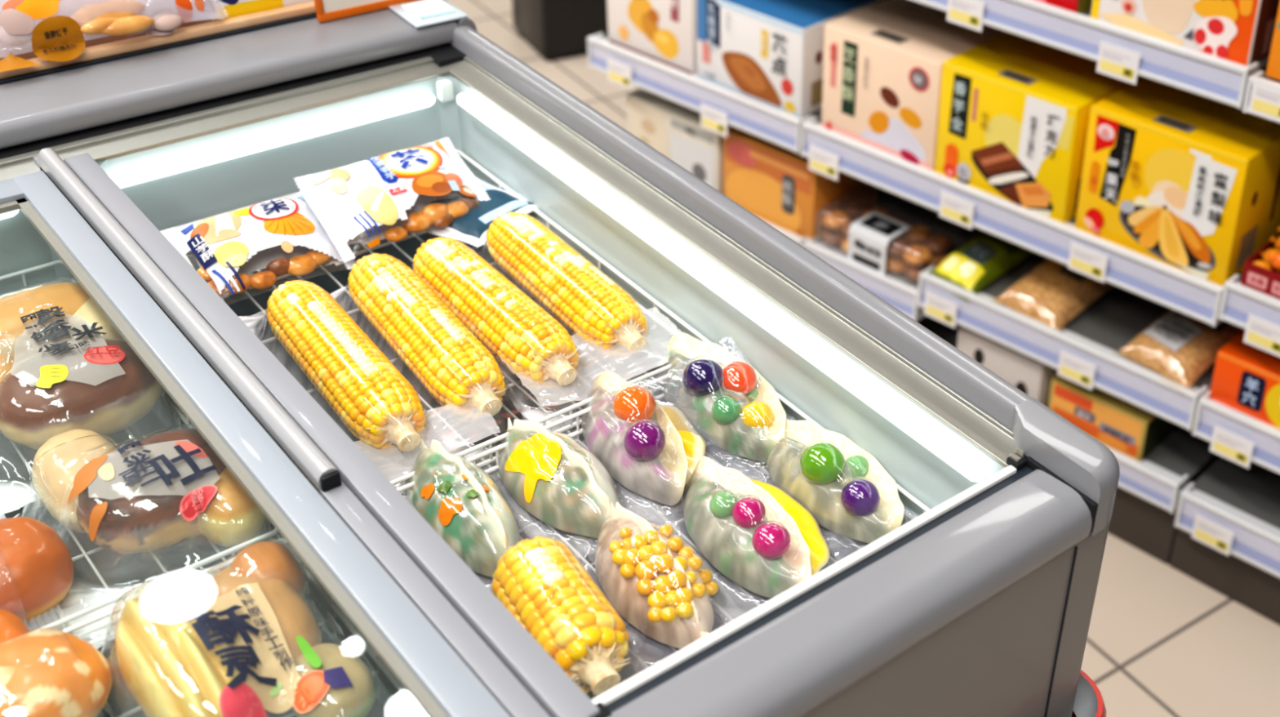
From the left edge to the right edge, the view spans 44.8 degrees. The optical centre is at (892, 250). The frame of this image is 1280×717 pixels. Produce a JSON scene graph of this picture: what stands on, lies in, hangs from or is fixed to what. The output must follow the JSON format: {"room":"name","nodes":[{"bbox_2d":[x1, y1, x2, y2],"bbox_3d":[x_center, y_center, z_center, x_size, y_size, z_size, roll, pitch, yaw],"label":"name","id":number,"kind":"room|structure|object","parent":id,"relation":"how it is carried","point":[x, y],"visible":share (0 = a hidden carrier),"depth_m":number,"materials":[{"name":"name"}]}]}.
{"room":"convenience store","nodes":[
{"label":"convenience store","id":0,"kind":"room"},
{"bbox_2d":[446,0,1279,716],"bbox_3d":[-1.142,-0.753,3.927,11.000,0.050,12.000,-22,40,-38],"label":"floor","id":1,"kind":"structure","parent":0,"point":[1161,642],"depth_m":2.01,"materials":[{"name":"tile"}]},
{"bbox_2d":[0,8,1119,716],"bbox_3d":[-0.711,0.469,1.058,1.350,0.867,1.074,-22,40,-38],"label":"chest freezer","id":2,"kind":"object","parent":1,"relation":"on","point":[980,603],"visible":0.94,"depth_m":1.02,"materials":[{"name":"grey"}]},
{"bbox_2d":[0,259,284,637],"bbox_3d":[-0.660,0.176,0.971,0.389,0.068,0.399,-22,40,-38],"label":"wire rack","id":3,"kind":"object","parent":2,"relation":"in","point":[65,620],"visible":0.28,"depth_m":0.94,"materials":[{"name":"metal"}]},
{"bbox_2d":[0,516,73,631],"bbox_3d":[-0.554,0.197,0.872,0.146,0.057,0.136,-22,40,-38],"label":"bag","id":4,"kind":"object","parent":3,"relation":"in","point":[37,565],"visible":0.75,"depth_m":0.88,"materials":[{"name":"plastic"}]},
{"bbox_2d":[0,278,181,515],"bbox_3d":[-0.599,0.092,1.034,0.197,0.064,0.190,-22,40,-38],"label":"bread bag","id":5,"kind":"object","parent":3,"relation":"in","point":[64,366],"visible":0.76,"depth_m":1.03,"materials":[{"name":"plastic"}]},
{"bbox_2d":[13,423,275,648],"bbox_3d":[-0.482,0.157,0.946,0.161,0.060,0.183,-22,40,-38],"label":"bread bag","id":6,"kind":"object","parent":3,"relation":"in","point":[169,488],"visible":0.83,"depth_m":0.94,"materials":[{"name":"plastic"}]},
{"bbox_2d":[0,0,316,84],"bbox_3d":[-1.026,-0.090,1.078,1.200,0.020,0.214,-22,40,-38],"label":"display tray","id":7,"kind":"object","parent":2,"relation":"on","point":[101,48],"visible":0.52,"depth_m":1.31,"materials":[{"name":"brown wood"}]},
{"bbox_2d":[0,0,154,71],"bbox_3d":[-0.704,-0.215,1.251,0.256,0.084,0.112,-22,40,-38],"label":"bag","id":8,"kind":"object","parent":7,"relation":"on","point":[58,37],"visible":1,"depth_m":1.23,"materials":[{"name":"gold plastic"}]},
{"bbox_2d":[144,0,216,35],"bbox_3d":[-0.633,-0.234,1.304,0.086,0.070,0.085,-22,40,-38],"label":"bag","id":9,"kind":"object","parent":7,"relation":"on","point":[166,20],"visible":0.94,"depth_m":1.29,"materials":[{"name":"plastic"}]},
{"bbox_2d":[208,0,314,21],"bbox_3d":[-0.560,-0.246,1.342,0.093,0.075,0.002,-22,40,-38],"label":"display card","id":10,"kind":"object","parent":7,"relation":"on","point":[225,9],"visible":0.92,"depth_m":1.34,"materials":[{"name":"paper"}]},
{"bbox_2d":[213,0,283,21],"bbox_3d":[-0.572,-0.224,1.343,0.062,0.033,0.001,-22,40,-38],"label":"artwork","id":11,"kind":"object","parent":10,"relation":"attached to","point":[225,9],"depth_m":1.34},
{"bbox_2d":[62,537,426,716],"bbox_3d":[-0.426,0.323,0.761,0.389,0.068,0.284,-22,40,-38],"label":"wire rack","id":12,"kind":"object","parent":2,"relation":"in","point":[373,655],"visible":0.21,"depth_m":0.89,"materials":[{"name":"metal"}]},
{"bbox_2d":[0,608,112,716],"bbox_3d":[-0.468,0.261,0.784,0.141,0.051,0.218,-22,40,-38],"label":"bun","id":13,"kind":"object","parent":12,"relation":"in","point":[44,673],"visible":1,"depth_m":0.81,"materials":[{"name":"food"}]},
{"bbox_2d":[100,537,406,716],"bbox_3d":[-0.355,0.235,0.836,0.130,0.060,0.187,-22,40,-38],"label":"bag","id":14,"kind":"object","parent":12,"relation":"in","point":[247,642],"visible":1,"depth_m":0.83,"materials":[{"name":"plastic"}]},
{"bbox_2d":[314,0,417,22],"bbox_3d":[-0.491,-0.262,1.394,0.105,0.085,0.050,-22,40,-38],"label":"framed sign","id":15,"kind":"object","parent":2,"relation":"on","point":[326,10],"visible":1,"depth_m":1.38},
{"bbox_2d":[388,0,468,27],"bbox_3d":[-0.430,-0.222,1.403,0.052,0.004,0.056,-21,40,-37],"label":"label holder","id":16,"kind":"object","parent":2,"relation":"on","point":[419,13],"visible":1,"depth_m":1.40,"materials":[{"name":"paper"}]},
{"bbox_2d":[160,149,711,498],"bbox_3d":[-0.381,0.062,1.203,0.302,0.068,0.399,-22,40,-38],"label":"wire rack","id":17,"kind":"object","parent":2,"relation":"in","point":[484,462],"visible":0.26,"depth_m":1.17,"materials":[{"name":"metal"}]},
{"bbox_2d":[160,191,355,297],"bbox_3d":[-0.506,-0.005,1.211,0.126,0.046,0.083,-22,40,-37],"label":"pack","id":18,"kind":"object","parent":17,"relation":"in","point":[283,236],"visible":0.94,"depth_m":1.20},
{"bbox_2d":[180,194,315,293],"bbox_3d":[-0.501,-0.008,1.206,0.101,0.016,0.078,-22,63,-37],"label":"artwork","id":19,"kind":"object","parent":18,"relation":"attached to","point":[277,235],"depth_m":1.20},
{"bbox_2d":[238,280,458,493],"bbox_3d":[-0.398,0.081,1.096,0.072,0.052,0.261,-20,39,-35],"label":"corn cob","id":20,"kind":"object","parent":17,"relation":"in","point":[376,403],"visible":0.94,"depth_m":1.06,"materials":[{"name":"food"}]},
{"bbox_2d":[329,253,550,458],"bbox_3d":[-0.349,0.063,1.133,0.072,0.052,0.256,-19,39,-35],"label":"corn cob","id":21,"kind":"object","parent":17,"relation":"in","point":[454,366],"visible":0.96,"depth_m":1.10,"materials":[{"name":"food"}]},
{"bbox_2d":[420,176,537,247],"bbox_3d":[-0.368,-0.039,1.309,0.102,0.017,0.095,18,33,21],"label":"pack","id":22,"kind":"object","parent":17,"relation":"in","point":[471,228],"visible":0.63,"depth_m":1.29},
{"bbox_2d":[293,137,490,262],"bbox_3d":[-0.417,-0.049,1.276,0.140,0.050,0.086,-21,40,-37],"label":"pack","id":23,"kind":"object","parent":22,"relation":"on","point":[374,199],"visible":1,"depth_m":1.26},
{"bbox_2d":[411,236,596,424],"bbox_3d":[-0.305,0.047,1.166,0.072,0.052,0.247,-22,40,-37],"label":"corn cob","id":24,"kind":"object","parent":17,"relation":"in","point":[527,340],"visible":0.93,"depth_m":1.13,"materials":[{"name":"food"}]},
{"bbox_2d":[470,211,665,379],"bbox_3d":[-0.260,0.027,1.207,0.070,0.051,0.249,-21,39,-36],"label":"corn cob","id":25,"kind":"object","parent":17,"relation":"in","point":[601,313],"visible":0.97,"depth_m":1.18,"materials":[{"name":"food"}]},
{"bbox_2d":[369,368,604,485],"bbox_3d":[-0.293,0.131,1.148,0.190,0.014,0.056,-18,38,-33],"label":"pack","id":26,"kind":"object","parent":2,"relation":"in","point":[553,401],"visible":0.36,"depth_m":1.14},
{"bbox_2d":[396,355,930,669],"bbox_3d":[-0.147,0.209,0.993,0.302,0.068,0.284,-22,40,-38],"label":"wire rack","id":27,"kind":"object","parent":2,"relation":"in","point":[495,449],"visible":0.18,"depth_m":1.03,"materials":[{"name":"metal"}]},
{"bbox_2d":[495,417,621,538],"bbox_3d":[-0.225,0.147,1.021,0.085,0.039,0.140,-23,41,-39],"label":"dumpling","id":28,"kind":"object","parent":27,"relation":"in","point":[559,482],"visible":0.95,"depth_m":1.00,"materials":[{"name":"food"}]},
{"bbox_2d":[580,370,706,506],"bbox_3d":[-0.183,0.121,1.061,0.095,0.049,0.151,-15,36,-31],"label":"dumpling","id":29,"kind":"object","parent":27,"relation":"in","point":[647,444],"visible":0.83,"depth_m":1.05,"materials":[{"name":"food"}]},
{"bbox_2d":[595,501,721,648],"bbox_3d":[-0.150,0.196,0.948,0.082,0.042,0.142,-16,37,-31],"label":"dumpling","id":30,"kind":"object","parent":27,"relation":"in","point":[658,584],"visible":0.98,"depth_m":0.93,"materials":[{"name":"food"}]},
{"bbox_2d":[622,331,786,463],"bbox_3d":[-0.126,0.098,1.109,0.086,0.049,0.159,-19,39,-35],"label":"dumpling","id":31,"kind":"object","parent":27,"relation":"in","point":[724,397],"visible":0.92,"depth_m":1.09,"materials":[{"name":"food"}]},
{"bbox_2d":[643,335,862,569],"bbox_3d":[-0.068,0.151,1.037,0.095,0.040,0.272,-22,40,-38],"label":"sheet","id":32,"kind":"object","parent":27,"relation":"in","point":[726,335],"visible":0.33,"depth_m":1.05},
{"bbox_2d":[683,456,829,598],"bbox_3d":[-0.096,0.175,0.988,0.098,0.045,0.146,-18,38,-34],"label":"dumpling","id":33,"kind":"object","parent":27,"relation":"in","point":[752,531],"visible":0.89,"depth_m":0.98,"materials":[{"name":"food"}]},
{"bbox_2d":[766,418,906,543],"bbox_3d":[-0.041,0.148,1.036,0.081,0.051,0.142,-22,40,-37],"label":"dumpling","id":34,"kind":"object","parent":27,"relation":"in","point":[848,492],"visible":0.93,"depth_m":1.02,"materials":[{"name":"food"}]},
{"label":"sheet","id":35,"kind":"object","parent":27,"relation":"in","visible":0},
{"bbox_2d":[405,439,531,577],"bbox_3d":[-0.282,0.161,0.988,0.083,0.040,0.143,-18,38,-33],"label":"dumpling","id":36,"kind":"object","parent":35,"relation":"on","point":[456,497],"visible":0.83,"depth_m":0.97,"materials":[{"name":"food"}]},
{"bbox_2d":[489,536,637,696],"bbox_3d":[-0.197,0.214,0.898,0.073,0.056,0.133,-16,37,-31],"label":"corn cob","id":37,"kind":"object","parent":35,"relation":"on","point":[542,582],"visible":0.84,"depth_m":0.87,"materials":[{"name":"food"}]},
{"bbox_2d":[511,0,608,61],"bbox_3d":[-0.655,-0.913,3.267,0.340,0.975,0.210,-15,36,-30],"label":"display stand","id":38,"kind":"object","parent":1,"relation":"on","point":[556,29],"visible":0.51,"depth_m":3.37,"materials":[{"name":"black metal"}]},
{"bbox_2d":[586,0,883,246],"bbox_3d":[-0.199,-0.384,2.429,0.474,1.000,0.360,25,36,30],"label":"shelf","id":39,"kind":"object","parent":1,"relation":"on","point":[770,123],"visible":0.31,"depth_m":2.34,"materials":[{"name":"metal"}]},
{"bbox_2d":[607,57,632,90],"bbox_3d":[-0.439,-0.283,2.433,0.056,0.041,0.002,23,35,30],"label":"price label","id":40,"kind":"object","parent":39,"relation":"attached to","point":[620,73],"visible":1,"depth_m":2.43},
{"bbox_2d":[608,63,629,86],"bbox_3d":[-0.439,-0.281,2.434,0.047,0.025,0.001,23,35,30],"label":"artwork","id":41,"kind":"object","parent":40,"relation":"attached to","point":[617,77],"depth_m":2.44},
{"bbox_2d":[606,0,697,75],"bbox_3d":[-0.333,-0.402,2.421,0.192,0.165,0.163,24,35,31],"label":"box","id":42,"kind":"object","parent":39,"relation":"on","point":[664,32],"visible":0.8,"depth_m":2.37,"materials":[{"name":"cardboard"}]},
{"bbox_2d":[626,88,731,193],"bbox_3d":[-0.312,-0.197,2.523,0.210,0.123,0.163,24,35,31],"label":"box","id":43,"kind":"object","parent":39,"relation":"on","point":[674,130],"visible":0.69,"depth_m":2.45,"materials":[{"name":"cardboard"}]},
{"bbox_2d":[628,97,713,186],"bbox_3d":[-0.361,-0.172,2.467,0.191,0.105,0.002,24,36,31],"label":"artwork","id":44,"kind":"object","parent":43,"relation":"attached to","point":[647,123],"depth_m":2.46},
{"bbox_2d":[700,102,727,137],"bbox_3d":[-0.275,-0.200,2.332,0.056,0.041,0.001,24,35,31],"label":"price label","id":45,"kind":"object","parent":39,"relation":"attached to","point":[714,120],"visible":1,"depth_m":2.33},
{"bbox_2d":[702,110,724,133],"bbox_3d":[-0.276,-0.198,2.333,0.047,0.025,0.001,23,35,30],"label":"artwork","id":46,"kind":"object","parent":45,"relation":"attached to","point":[708,122],"depth_m":2.34},
{"bbox_2d":[697,0,880,117],"bbox_3d":[-0.162,-0.324,2.324,0.214,0.141,0.184,24,35,31],"label":"box","id":47,"kind":"object","parent":39,"relation":"on","point":[770,52],"visible":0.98,"depth_m":2.25,"materials":[{"name":"cardboard"}]},
{"bbox_2d":[697,0,802,116],"bbox_3d":[-0.217,-0.292,2.263,0.210,0.141,0.002,24,36,31],"label":"artwork","id":48,"kind":"object","parent":47,"relation":"attached to","point":[745,73],"depth_m":2.28},
{"bbox_2d":[723,0,875,28],"bbox_3d":[-0.157,-0.386,2.291,0.210,0.001,0.176,24,35,31],"label":"print","id":49,"kind":"object","parent":47,"relation":"on","point":[802,14],"depth_m":2.24},
{"bbox_2d":[810,78,822,107],"bbox_3d":[-0.108,-0.237,2.256,0.001,0.039,0.040,24,35,31],"label":"print","id":50,"kind":"object","parent":47,"relation":"attached to","point":[816,86],"depth_m":2.25},
{"bbox_2d":[815,51,822,63],"bbox_3d":[-0.109,-0.283,2.224,0.001,0.020,0.014,24,35,31],"label":"print","id":51,"kind":"object","parent":47,"relation":"on","point":[819,55],"depth_m":2.22},
{"bbox_2d":[723,125,877,239],"bbox_3d":[-0.147,-0.120,2.418,0.190,0.152,0.163,24,35,31],"label":"box","id":52,"kind":"object","parent":39,"relation":"on","point":[773,182],"visible":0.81,"depth_m":2.35,"materials":[{"name":"cardboard"}]},
{"bbox_2d":[725,134,812,233],"bbox_3d":[-0.196,-0.089,2.364,0.179,0.146,0.002,23,35,30],"label":"artwork","id":53,"kind":"object","parent":52,"relation":"attached to","point":[757,188],"depth_m":2.36},
{"bbox_2d":[800,0,1269,564],"bbox_3d":[0.247,-0.174,2.145,0.694,1.000,0.360,25,36,30],"label":"shelf","id":54,"kind":"object","parent":1,"relation":"on","point":[1144,514],"visible":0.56,"depth_m":2.06,"materials":[{"name":"metal"}]},
{"bbox_2d":[808,143,839,181],"bbox_3d":[-0.101,-0.128,2.217,0.056,0.041,0.001,24,35,31],"label":"price label","id":55,"kind":"object","parent":54,"relation":"attached to","point":[822,162],"visible":1,"depth_m":2.22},
{"bbox_2d":[810,151,835,177],"bbox_3d":[-0.102,-0.126,2.217,0.047,0.025,0.001,23,35,30],"label":"artwork","id":56,"kind":"object","parent":55,"relation":"attached to","point":[816,165],"depth_m":2.22},
{"bbox_2d":[814,182,983,288],"bbox_3d":[0.008,-0.030,2.322,0.208,0.069,0.171,25,36,30],"label":"snacks","id":57,"kind":"object","parent":54,"relation":"on","point":[876,240],"visible":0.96,"depth_m":2.27,"materials":[{"name":"food"}]},
{"bbox_2d":[852,239,881,270],"bbox_3d":[-0.039,0.006,2.260,0.054,0.037,0.002,22,35,29],"label":"artwork","id":58,"kind":"object","parent":57,"relation":"attached to","point":[858,243],"depth_m":2.26},
{"bbox_2d":[859,214,902,235],"bbox_3d":[-0.017,-0.038,2.265,0.056,0.001,0.036,24,36,30],"label":"print","id":59,"kind":"object","parent":57,"relation":"on","point":[877,223],"depth_m":2.27},
{"bbox_2d":[821,0,1006,171],"bbox_3d":[0.040,-0.250,2.200,0.206,0.167,0.204,24,35,31],"label":"carton","id":60,"kind":"object","parent":54,"relation":"on","point":[882,69],"visible":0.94,"depth_m":2.13,"materials":[{"name":"cardboard"}]},
{"bbox_2d":[821,40,932,169],"bbox_3d":[-0.021,-0.208,2.134,0.202,0.150,0.001,24,36,31],"label":"artwork","id":61,"kind":"object","parent":60,"relation":"attached to","point":[891,135],"depth_m":2.14},
{"bbox_2d":[871,28,910,44],"bbox_3d":[-0.004,-0.298,2.113,0.054,0.001,0.024,24,35,31],"label":"print","id":62,"kind":"object","parent":60,"relation":"on","point":[899,39],"depth_m":2.11},
{"bbox_2d":[924,289,957,328],"bbox_3d":[0.068,0.084,2.178,0.056,0.041,0.001,24,35,31],"label":"price label","id":63,"kind":"object","parent":54,"relation":"attached to","point":[936,307],"visible":1,"depth_m":2.18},
{"bbox_2d":[926,297,953,324],"bbox_3d":[0.068,0.086,2.179,0.047,0.025,0.001,23,35,30],"label":"artwork","id":64,"kind":"object","parent":63,"relation":"attached to","point":[930,309],"depth_m":2.18},
{"bbox_2d":[938,190,973,229],"bbox_3d":[0.087,-0.056,2.088,0.056,0.041,0.001,24,35,31],"label":"price label","id":65,"kind":"object","parent":54,"relation":"attached to","point":[955,209],"visible":1,"depth_m":2.09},
{"bbox_2d":[942,198,969,225],"bbox_3d":[0.087,-0.054,2.089,0.047,0.025,0.001,24,36,32],"label":"artwork","id":66,"kind":"object","parent":65,"relation":"attached to","point":[962,218],"depth_m":2.09},
{"bbox_2d":[946,0,984,31],"bbox_3d":[0.093,-0.308,1.952,0.056,0.041,0.001,24,35,31],"label":"price label","id":67,"kind":"object","parent":54,"relation":"attached to","point":[969,14],"visible":1,"depth_m":1.95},
{"bbox_2d":[949,0,979,26],"bbox_3d":[0.092,-0.306,1.953,0.047,0.025,0.001,23,35,30],"label":"artwork","id":68,"kind":"object","parent":67,"relation":"attached to","point":[953,14],"depth_m":1.95},
{"bbox_2d":[929,231,1035,301],"bbox_3d":[0.135,0.008,2.202,0.087,0.048,0.168,30,39,35],"label":"snack packet","id":69,"kind":"object","parent":54,"relation":"on","point":[986,257],"visible":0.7,"depth_m":2.17,"materials":[{"name":"plastic"}]},
{"bbox_2d":[956,325,1057,404],"bbox_3d":[0.205,0.139,2.245,0.147,0.083,0.180,24,35,31],"label":"box","id":70,"kind":"object","parent":54,"relation":"on","point":[1033,377],"visible":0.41,"depth_m":2.17,"materials":[{"name":"cardboard"}]},
{"bbox_2d":[973,348,1026,394],"bbox_3d":[0.152,0.180,2.184,0.125,0.059,0.003,24,36,32],"label":"artwork","id":71,"kind":"object","parent":70,"relation":"attached to","point":[978,354],"depth_m":2.19},
{"bbox_2d":[934,31,1142,222],"bbox_3d":[0.210,-0.180,2.094,0.214,0.173,0.214,24,35,31],"label":"carton","id":72,"kind":"object","parent":54,"relation":"on","point":[1015,110],"visible":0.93,"depth_m":2.02,"materials":[{"name":"cardboard"}]},
{"bbox_2d":[943,62,1075,217],"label":"artwork","id":73,"kind":"object","parent":72,"relation":"attached to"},
{"bbox_2d":[996,69,1038,84],"bbox_3d":[0.165,-0.229,2.001,0.051,0.001,0.024,24,35,31],"label":"print","id":74,"kind":"object","parent":72,"relation":"on","point":[1007,73],"depth_m":2.00},
{"bbox_2d":[1074,177,1081,211],"bbox_3d":[0.257,-0.081,2.025,0.001,0.048,0.046,24,35,31],"label":"print","id":75,"kind":"object","parent":72,"relation":"attached to","point":[1079,180],"depth_m":2.01},
{"bbox_2d":[994,257,1115,330],"bbox_3d":[0.240,0.045,2.143,0.120,0.053,0.189,29,38,34],"label":"snack packet","id":76,"kind":"object","parent":54,"relation":"on","point":[1052,294],"visible":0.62,"depth_m":2.11,"materials":[{"name":"plastic"}]},
{"bbox_2d":[1058,264,1087,281],"bbox_3d":[0.258,0.028,2.131,0.038,0.005,0.037,28,47,35],"label":"artwork","id":77,"kind":"object","parent":76,"relation":"on","point":[1065,274],"depth_m":2.12},
{"bbox_2d":[1037,0,1092,13],"bbox_3d":[0.220,-0.393,1.939,0.146,0.119,0.163,24,35,31],"label":"carton","id":78,"kind":"object","parent":54,"relation":"on","point":[1079,6],"visible":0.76,"depth_m":1.88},
{"bbox_2d":[1077,0,1092,13],"bbox_3d":[0.274,-0.362,1.900,0.001,0.104,0.141,24,35,31],"label":"print","id":79,"kind":"object","parent":78,"relation":"attached to","point":[1083,5],"depth_m":1.88},
{"bbox_2d":[1057,349,1096,390],"bbox_3d":[0.249,0.162,2.059,0.056,0.041,0.001,24,35,31],"label":"price label","id":80,"kind":"object","parent":54,"relation":"attached to","point":[1075,369],"visible":1,"depth_m":2.06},
{"bbox_2d":[1060,357,1090,386],"bbox_3d":[0.249,0.165,2.060,0.047,0.025,0.001,23,35,30],"label":"artwork","id":81,"kind":"object","parent":80,"relation":"attached to","point":[1068,371],"depth_m":2.06},
{"bbox_2d":[1067,240,1107,283],"bbox_3d":[0.254,0.015,1.978,0.056,0.041,0.001,24,35,31],"label":"price label","id":82,"kind":"object","parent":54,"relation":"attached to","point":[1089,262],"visible":1,"depth_m":1.98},
{"bbox_2d":[1071,248,1102,278],"bbox_3d":[0.254,0.017,1.979,0.047,0.025,0.001,23,35,30],"label":"artwork","id":83,"kind":"object","parent":82,"relation":"attached to","point":[1077,264],"depth_m":1.98},
{"bbox_2d":[1048,374,1179,462],"bbox_3d":[0.341,0.200,2.169,0.154,0.069,0.203,24,35,31],"label":"box","id":84,"kind":"object","parent":54,"relation":"on","point":[1130,429],"visible":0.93,"depth_m":2.09,"materials":[{"name":"cardboard"}]},
{"bbox_2d":[1051,382,1142,458],"bbox_3d":[0.280,0.236,2.100,0.142,0.061,0.004,23,35,30],"label":"artwork","id":85,"kind":"object","parent":84,"relation":"attached to","point":[1066,402],"depth_m":2.10},
{"bbox_2d":[1096,40,1140,84],"bbox_3d":[0.273,-0.227,1.836,0.056,0.041,0.001,24,35,31],"label":"price label","id":86,"kind":"object","parent":54,"relation":"attached to","point":[1115,61],"visible":1,"depth_m":1.83,"materials":[{"name":"paper"}]},
{"bbox_2d":[1099,49,1134,79],"bbox_3d":[0.272,-0.225,1.837,0.047,0.025,0.001,24,36,32],"label":"artwork","id":87,"kind":"object","parent":86,"relation":"attached to","point":[1105,65],"depth_m":1.84},
{"bbox_2d":[1075,76,1279,286],"bbox_3d":[0.394,-0.105,1.970,0.220,0.179,0.214,24,35,31],"label":"carton","id":88,"kind":"object","parent":54,"relation":"on","point":[1187,181],"visible":1,"depth_m":1.89,"materials":[{"name":"cardboard"}]},
{"bbox_2d":[1084,106,1245,279],"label":"artwork","id":89,"kind":"object","parent":88,"relation":"attached to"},
{"bbox_2d":[1151,114,1197,133],"bbox_3d":[0.349,-0.157,1.876,0.053,0.001,0.024,24,35,31],"label":"print","id":90,"kind":"object","parent":88,"relation":"on","point":[1162,119],"depth_m":1.88},
{"bbox_2d":[1235,223,1258,271],"bbox_3d":[0.444,-0.004,1.900,0.001,0.050,0.046,24,35,31],"label":"print","id":91,"kind":"object","parent":88,"relation":"attached to","point":[1247,242],"depth_m":1.90},
{"bbox_2d":[1251,191,1257,206],"bbox_3d":[0.444,-0.063,1.861,0.001,0.020,0.014,24,35,31],"label":"print","id":92,"kind":"object","parent":88,"relation":"attached to","point":[1255,197],"depth_m":1.86},
{"bbox_2d":[1269,169,1279,221],"bbox_3d":[0.486,-0.081,1.912,0.001,0.098,0.011,24,35,31],"label":"print","id":93,"kind":"object","parent":88,"relation":"attached to","point":[1278,179],"depth_m":1.92},
{"bbox_2d":[1118,307,1243,387],"bbox_3d":[0.399,0.112,2.038,0.120,0.054,0.189,29,38,34],"label":"snack packet","id":94,"kind":"object","parent":54,"relation":"on","point":[1179,346],"visible":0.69,"depth_m":2.00,"materials":[{"name":"plastic"}]},
{"bbox_2d":[1142,310,1230,351],"bbox_3d":[0.391,0.102,2.022,0.080,0.011,0.099,28,47,35],"label":"artwork","id":95,"kind":"object","parent":94,"relation":"on","point":[1175,331],"depth_m":2.01},
{"bbox_2d":[1090,0,1279,66],"bbox_3d":[0.379,-0.348,1.822,0.216,0.173,0.163,24,35,31],"label":"carton","id":96,"kind":"object","parent":54,"relation":"on","point":[1242,32],"visible":0.95,"depth_m":1.77,"materials":[{"name":"cardboard"}]},
{"bbox_2d":[1249,0,1279,65],"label":"print","id":97,"kind":"object","parent":96,"relation":"attached to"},
{"bbox_2d":[1261,17,1276,55],"bbox_3d":[0.452,-0.258,1.784,0.001,0.042,0.064,24,35,31],"label":"print","id":98,"kind":"object","parent":96,"relation":"attached to","point":[1271,24],"depth_m":1.77},
{"bbox_2d":[1168,70,1279,625],"bbox_3d":[0.826,0.100,1.775,0.834,1.000,0.364,25,36,30],"label":"shelf","id":99,"kind":"object","parent":1,"relation":"on","point":[1245,501],"visible":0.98,"depth_m":2.01,"materials":[{"name":"metal"}]},
{"bbox_2d":[1191,513,1234,555],"bbox_3d":[0.424,0.377,2.010,0.056,0.041,0.001,24,35,31],"label":"price label","id":100,"kind":"object","parent":99,"relation":"attached to","point":[1205,531],"visible":1,"depth_m":2.01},
{"bbox_2d":[1195,521,1227,551],"bbox_3d":[0.423,0.379,2.011,0.047,0.025,0.001,23,35,30],"label":"artwork","id":101,"kind":"object","parent":100,"relation":"attached to","point":[1198,533],"depth_m":2.01},
{"bbox_2d":[1209,425,1254,468],"bbox_3d":[0.433,0.251,1.938,0.056,0.041,0.002,23,35,30],"label":"price label","id":102,"kind":"object","parent":99,"relation":"attached to","point":[1230,446],"visible":1,"depth_m":1.94,"materials":[{"name":"paper"}]},
{"bbox_2d":[1213,433,1248,463],"bbox_3d":[0.432,0.253,1.938,0.047,0.025,0.001,23,35,30],"label":"artwork","id":103,"kind":"object","parent":102,"relation":"attached to","point":[1224,449],"depth_m":1.94},
{"bbox_2d":[1209,328,1279,428],"bbox_3d":[0.527,0.162,1.956,0.175,0.075,0.163,24,35,31],"label":"carton","id":104,"kind":"object","parent":99,"relation":"on","point":[1246,379],"visible":0.91,"depth_m":1.92,"materials":[{"name":"cardboard"}]},
{"bbox_2d":[1217,351,1279,428],"bbox_3d":[0.479,0.189,1.900,0.171,0.072,0.002,23,35,30],"label":"artwork","id":105,"kind":"object","parent":104,"relation":"attached to","point":[1273,398],"depth_m":1.91},
{"bbox_2d":[1240,232,1279,299],"bbox_3d":[0.535,0.030,1.867,0.160,0.036,0.142,24,35,31],"label":"tray","id":106,"kind":"object","parent":99,"relation":"on","point":[1255,277],"visible":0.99,"depth_m":1.85,"materials":[{"name":"cardboard"}]},
{"bbox_2d":[1246,271,1279,295],"bbox_3d":[0.457,0.043,1.840,0.059,0.017,0.001,24,35,31],"label":"artwork","id":107,"kind":"object","parent":106,"relation":"attached to","point":[1256,280],"depth_m":1.85},
{"bbox_2d":[1252,260,1279,273],"bbox_3d":[0.452,0.024,1.860,0.046,0.024,0.024,24,35,31],"label":"snacks","id":108,"kind":"object","parent":106,"relation":"in","point":[1261,263],"visible":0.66,"depth_m":1.85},
{"bbox_2d":[1260,248,1279,269],"bbox_3d":[0.471,0.010,1.872,0.046,0.024,0.024,24,35,31],"label":"snacks","id":109,"kind":"object","parent":106,"relation":"in","point":[1273,251],"visible":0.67,"depth_m":1.87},
{"bbox_2d":[1269,235,1279,250],"bbox_3d":[0.489,-0.006,1.888,0.046,0.024,0.024,24,35,31],"label":"snacks","id":110,"kind":"object","parent":106,"relation":"in","point":[1277,246],"visible":0.81,"depth_m":1.89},
{"label":"snacks","id":111,"kind":"object","parent":106,"relation":"in","visible":0},
{"bbox_2d":[1265,252,1279,271],"bbox_3d":[0.473,0.014,1.837,0.046,0.024,0.024,24,35,31],"label":"snacks","id":112,"kind":"object","parent":111,"relation":"on","point":[1276,258],"visible":1,"depth_m":1.83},
{"bbox_2d":[1243,313,1279,356],"bbox_3d":[0.455,0.104,1.843,0.056,0.041,0.001,24,35,31],"label":"price label","id":113,"kind":"object","parent":99,"relation":"attached to","point":[1262,334],"visible":1,"depth_m":1.84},
{"bbox_2d":[1247,322,1279,353],"bbox_3d":[0.454,0.107,1.843,0.047,0.025,0.001,23,35,30],"label":"artwork","id":114,"kind":"object","parent":113,"relation":"attached to","point":[1257,339],"depth_m":1.85},
{"bbox_2d":[1247,79,1279,122],"bbox_3d":[0.432,-0.168,1.721,0.057,0.042,0.001,25,36,30],"label":"price label","id":115,"kind":"object","parent":99,"relation":"attached to","point":[1264,100],"visible":1,"depth_m":1.73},
{"bbox_2d":[1252,88,1279,117],"bbox_3d":[0.431,-0.166,1.722,0.047,0.025,0.001,23,35,30],"label":"artwork","id":116,"kind":"object","parent":115,"relation":"attached to","point":[1264,107],"depth_m":1.73},
{"bbox_2d":[1266,3,1279,79],"bbox_3d":[0.567,-0.269,1.700,0.217,0.178,0.160,24,35,31],"label":"carton","id":117,"kind":"object","parent":99,"relation":"on","point":[1273,71],"visible":1,"depth_m":1.73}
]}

